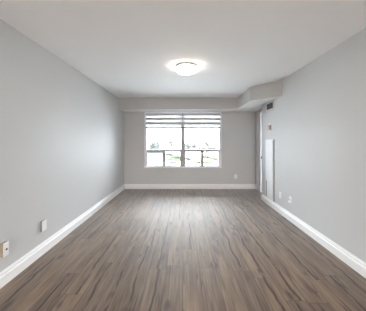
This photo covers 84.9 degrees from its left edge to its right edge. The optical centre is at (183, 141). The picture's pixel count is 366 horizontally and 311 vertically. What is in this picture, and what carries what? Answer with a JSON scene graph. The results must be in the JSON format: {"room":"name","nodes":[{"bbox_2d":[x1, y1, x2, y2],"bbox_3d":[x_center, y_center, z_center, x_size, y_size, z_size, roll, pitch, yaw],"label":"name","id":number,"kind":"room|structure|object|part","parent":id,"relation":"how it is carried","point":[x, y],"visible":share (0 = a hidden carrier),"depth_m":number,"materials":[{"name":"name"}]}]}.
{"room":"empty living room","nodes":[
{"label":"empty living room","id":0,"kind":"room"},
{"bbox_2d":[0,19,123,271],"bbox_3d":[-1.740,0.105,0.150,0.140,2.440,11.380,0,0,0],"label":"wall","id":1,"kind":"structure","parent":0,"point":[62,132],"depth_m":2.46,"materials":[{"name":"paint"}]},
{"bbox_2d":[0,241,8,257],"bbox_3d":[-1.648,0.990,1.840,0.044,0.125,0.055,0,0,0],"label":"wall outlet","id":2,"kind":"object","parent":1,"relation":"attached to","point":[4,246],"visible":1,"depth_m":1.82,"materials":[{"name":"beige plastic"}]},
{"bbox_3d":[-1.637,0.990,1.840,0.006,0.125,0.055,0,0,0],"label":"plate","id":3,"kind":"part","parent":2,"relation":"part of","materials":[{"name":"plastic"}]},
{"bbox_2d":[40,219,46,231],"bbox_3d":[-1.658,0.990,2.362,0.024,0.122,0.075,0,0,0],"label":"wall plate","id":4,"kind":"object","parent":1,"relation":"attached to","point":[43,224],"visible":1,"depth_m":2.35,"materials":[{"name":"grey plastic"}]},
{"bbox_2d":[0,185,124,288],"bbox_3d":[-1.661,1.257,0.091,0.019,0.136,10.983,0,0,0],"label":"baseboard","id":5,"kind":"structure","parent":1,"relation":"attached to","point":[21,264],"depth_m":2.42,"materials":[{"name":"paint"}]},
{"bbox_2d":[0,189,365,310],"bbox_3d":[0.185,1.385,0.150,3.990,0.120,11.380,0,0,0],"label":"floor","id":6,"kind":"structure","parent":0,"point":[144,249],"depth_m":2.15,"materials":[{"name":"laminate"}]},
{"bbox_2d":[0,0,365,97],"bbox_3d":[0.185,-1.185,0.150,3.990,0.140,11.380,0,0,0],"label":"ceiling","id":7,"kind":"structure","parent":0,"point":[129,48],"depth_m":2.12,"materials":[{"name":"paint"}]},
{"bbox_2d":[176,62,196,74],"bbox_3d":[0.037,-1.065,2.950,0.308,0.100,0.308,0,0,0],"label":"ceiling light","id":8,"kind":"object","parent":7,"relation":"attached to","point":[184,68],"visible":1,"depth_m":2.85,"materials":[{"name":"glass"}]},
{"bbox_2d":[124,112,255,183],"bbox_3d":[0.255,0.105,5.720,3.850,2.440,0.240,0,0,0],"label":"wall","id":9,"kind":"structure","parent":0,"point":[238,128],"depth_m":5.60,"materials":[{"name":"paint"}]},
{"bbox_2d":[144,112,221,167],"bbox_3d":[-0.028,-0.045,5.679,2.168,1.575,0.182,0,0,0],"label":"window","id":10,"kind":"structure","parent":9,"relation":"in","point":[182,150],"depth_m":5.64,"materials":[{"name":"plastic"}]},
{"bbox_3d":[-0.570,0.495,5.690,0.961,0.404,0.060,0,0,0],"label":"sash frame","id":11,"kind":"part","parent":10,"relation":"part of","materials":[{"name":"metal"}]},
{"bbox_2d":[146,112,182,127],"bbox_3d":[-0.558,-0.600,5.603,1.037,0.463,0.030,0,0,0],"label":"zebra blind","id":12,"kind":"object","parent":10,"relation":"attached to","point":[152,118],"visible":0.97,"depth_m":5.61,"materials":[{"name":"fabric"}]},
{"bbox_3d":[-0.558,-0.393,5.607,1.029,0.051,0.014,0,0,0],"label":"rail","id":13,"kind":"part","parent":12,"relation":"part of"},
{"bbox_3d":[-0.028,0.720,5.679,2.168,0.045,0.182,0,0,0],"label":"sill","id":14,"kind":"part","parent":10,"relation":"part of","materials":[{"name":"plastic"}]},
{"bbox_2d":[183,112,219,127],"bbox_3d":[0.496,-0.600,5.603,1.049,0.463,0.030,0,0,0],"label":"zebra blind","id":15,"kind":"object","parent":10,"relation":"attached to","point":[189,118],"visible":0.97,"depth_m":5.61,"materials":[{"name":"fabric"}]},
{"bbox_3d":[0.496,-0.393,5.607,1.041,0.051,0.014,0,0,0],"label":"rail","id":16,"kind":"part","parent":15,"relation":"part of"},
{"bbox_3d":[0.507,0.495,5.690,0.973,0.404,0.060,0,0,0],"label":"sash frame","id":17,"kind":"part","parent":10,"relation":"part of","materials":[{"name":"metal"}]},
{"bbox_2d":[124,184,255,188],"bbox_3d":[0.185,1.257,5.590,3.710,0.136,0.019,0,0,0],"label":"baseboard","id":18,"kind":"structure","parent":9,"relation":"attached to","point":[127,186],"depth_m":5.58,"materials":[{"name":"paint"}]},
{"bbox_2d":[119,80,281,111],"bbox_3d":[0.185,-0.974,4.615,3.710,0.282,1.970,0,0,0],"label":"bulkhead","id":19,"kind":"structure","parent":0,"point":[253,98],"depth_m":5.13,"materials":[{"name":"paint"}]},
{"bbox_2d":[259,110,261,191],"bbox_3d":[2.110,0.105,5.075,0.140,2.440,1.050,0,0,0],"label":"wall","id":20,"kind":"structure","parent":0,"point":[260,110],"depth_m":5.27,"materials":[{"name":"paint"}]},
{"bbox_2d":[256,111,261,191],"bbox_3d":[2.026,0.246,5.066,0.117,2.158,1.032,0,0,0],"label":"door","id":21,"kind":"structure","parent":20,"relation":"in","point":[258,114],"depth_m":5.45,"materials":[{"name":"paint"}]},
{"bbox_3d":[2.020,0.206,4.940,0.040,1.963,0.780,0,0,0],"label":"casing","id":22,"kind":"part","parent":21,"relation":"part of","materials":[{"name":"paint"}]},
{"bbox_2d":[262,28,365,262],"bbox_3d":[1.978,0.105,-0.495,0.404,2.440,10.090,0,0,0],"label":"wall","id":23,"kind":"structure","parent":0,"point":[318,121],"depth_m":2.51,"materials":[{"name":"paint"}]},
{"bbox_2d":[265,139,273,201],"bbox_3d":[1.764,0.574,4.133,0.024,1.228,0.398,0,0,0],"label":"access panel","id":24,"kind":"object","parent":23,"relation":"attached to","point":[269,144],"visible":1,"depth_m":4.10,"materials":[{"name":"white metal"}]},
{"bbox_2d":[266,100,273,111],"bbox_3d":[1.770,-0.730,4.130,0.012,0.184,0.370,0,0,0],"label":"air vent","id":25,"kind":"object","parent":23,"relation":"in","point":[270,105],"visible":1,"depth_m":4.10,"materials":[{"name":"white metal"}]},
{"bbox_2d":[261,194,365,277],"bbox_3d":[1.899,1.257,-0.415,0.283,0.136,9.969,0,0,0],"label":"baseboard","id":26,"kind":"structure","parent":23,"relation":"attached to","point":[355,263],"depth_m":2.52,"materials":[{"name":"paint"}]},
{"label":"outside","id":27,"kind":"structure","parent":0,"visible":0},
{"bbox_2d":[148,143,217,164],"bbox_3d":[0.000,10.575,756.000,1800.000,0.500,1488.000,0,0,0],"label":"ground","id":28,"kind":"structure","parent":27,"point":[151,161],"depth_m":147.50,"materials":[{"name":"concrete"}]},
{"bbox_2d":[148,139,157,148],"bbox_3d":[-23.612,4.263,149.953,8.604,12.325,8.188,0,0,0],"label":"tree","id":29,"kind":"object","parent":28,"relation":"on","point":[154,146],"visible":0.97,"depth_m":149.10,"materials":[{"name":"green plant"}]},
{"bbox_2d":[148,152,161,157],"bbox_3d":[-19.200,8.074,133.000,10.600,4.501,11.000,0,0,0],"label":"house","id":30,"kind":"structure","parent":28,"relation":"on","point":[150,154],"depth_m":128.00,"materials":[{"name":"white"}]},
{"bbox_2d":[153,140,161,148],"bbox_3d":[-23.516,4.384,175.009,8.331,12.082,7.902,0,0,0],"label":"tree","id":31,"kind":"object","parent":28,"relation":"on","point":[156,142],"visible":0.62,"depth_m":174.10,"materials":[{"name":"green plant"}]},
{"bbox_2d":[167,138,175,148],"bbox_3d":[-9.995,3.900,159.988,7.272,13.051,6.862,0,0,0],"label":"tree","id":32,"kind":"object","parent":28,"relation":"on","point":[171,143],"visible":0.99,"depth_m":159.53,"materials":[{"name":"green plant"}]},
{"bbox_2d":[166,158,179,160],"bbox_3d":[-6.145,10.310,114.500,10.210,0.070,21.000,0,0,0],"label":"lawn","id":33,"kind":"structure","parent":28,"relation":"on","point":[167,159],"depth_m":114.18,"materials":[{"name":"green plant"}]},
{"bbox_2d":[169,155,179,160],"bbox_3d":[-4.443,8.504,104.027,6.810,3.841,6.475,0,0,0],"label":"tree","id":34,"kind":"object","parent":28,"relation":"on","point":[175,157],"visible":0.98,"depth_m":102.47,"materials":[{"name":"green plant"}]},
{"bbox_2d":[185,142,192,153],"bbox_3d":[3.954,5.240,170.060,8.350,10.370,8.050,0,0,0],"label":"tree","id":35,"kind":"object","parent":28,"relation":"on","point":[187,144],"visible":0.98,"depth_m":168.68,"materials":[{"name":"green plant"}]},
{"bbox_2d":[186,161,213,163],"bbox_3d":[8.370,10.310,100.500,16.740,0.070,15.000,0,0,0],"label":"lawn","id":36,"kind":"structure","parent":28,"relation":"on","point":[195,162],"depth_m":97.85,"materials":[{"name":"green plant"}]},
{"bbox_2d":[197,146,215,148],"bbox_3d":[27.600,8.162,245.000,22.600,4.325,11.000,0,0,0],"label":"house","id":37,"kind":"structure","parent":28,"relation":"on","point":[199,147],"depth_m":241.24,"materials":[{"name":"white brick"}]},
{"bbox_2d":[203,140,210,147],"bbox_3d":[21.441,4.402,184.957,7.252,12.046,7.095,0,0,0],"label":"tree","id":38,"kind":"object","parent":28,"relation":"on","point":[207,144],"visible":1,"depth_m":183.91,"materials":[{"name":"green plant"}]},
{"bbox_2d":[209,156,217,160],"bbox_3d":[13.396,8.470,90.062,4.572,3.909,4.533,0,0,0],"label":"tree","id":39,"kind":"object","parent":28,"relation":"on","point":[214,158],"visible":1,"depth_m":88.92,"materials":[{"name":"green plant"}]}
]}

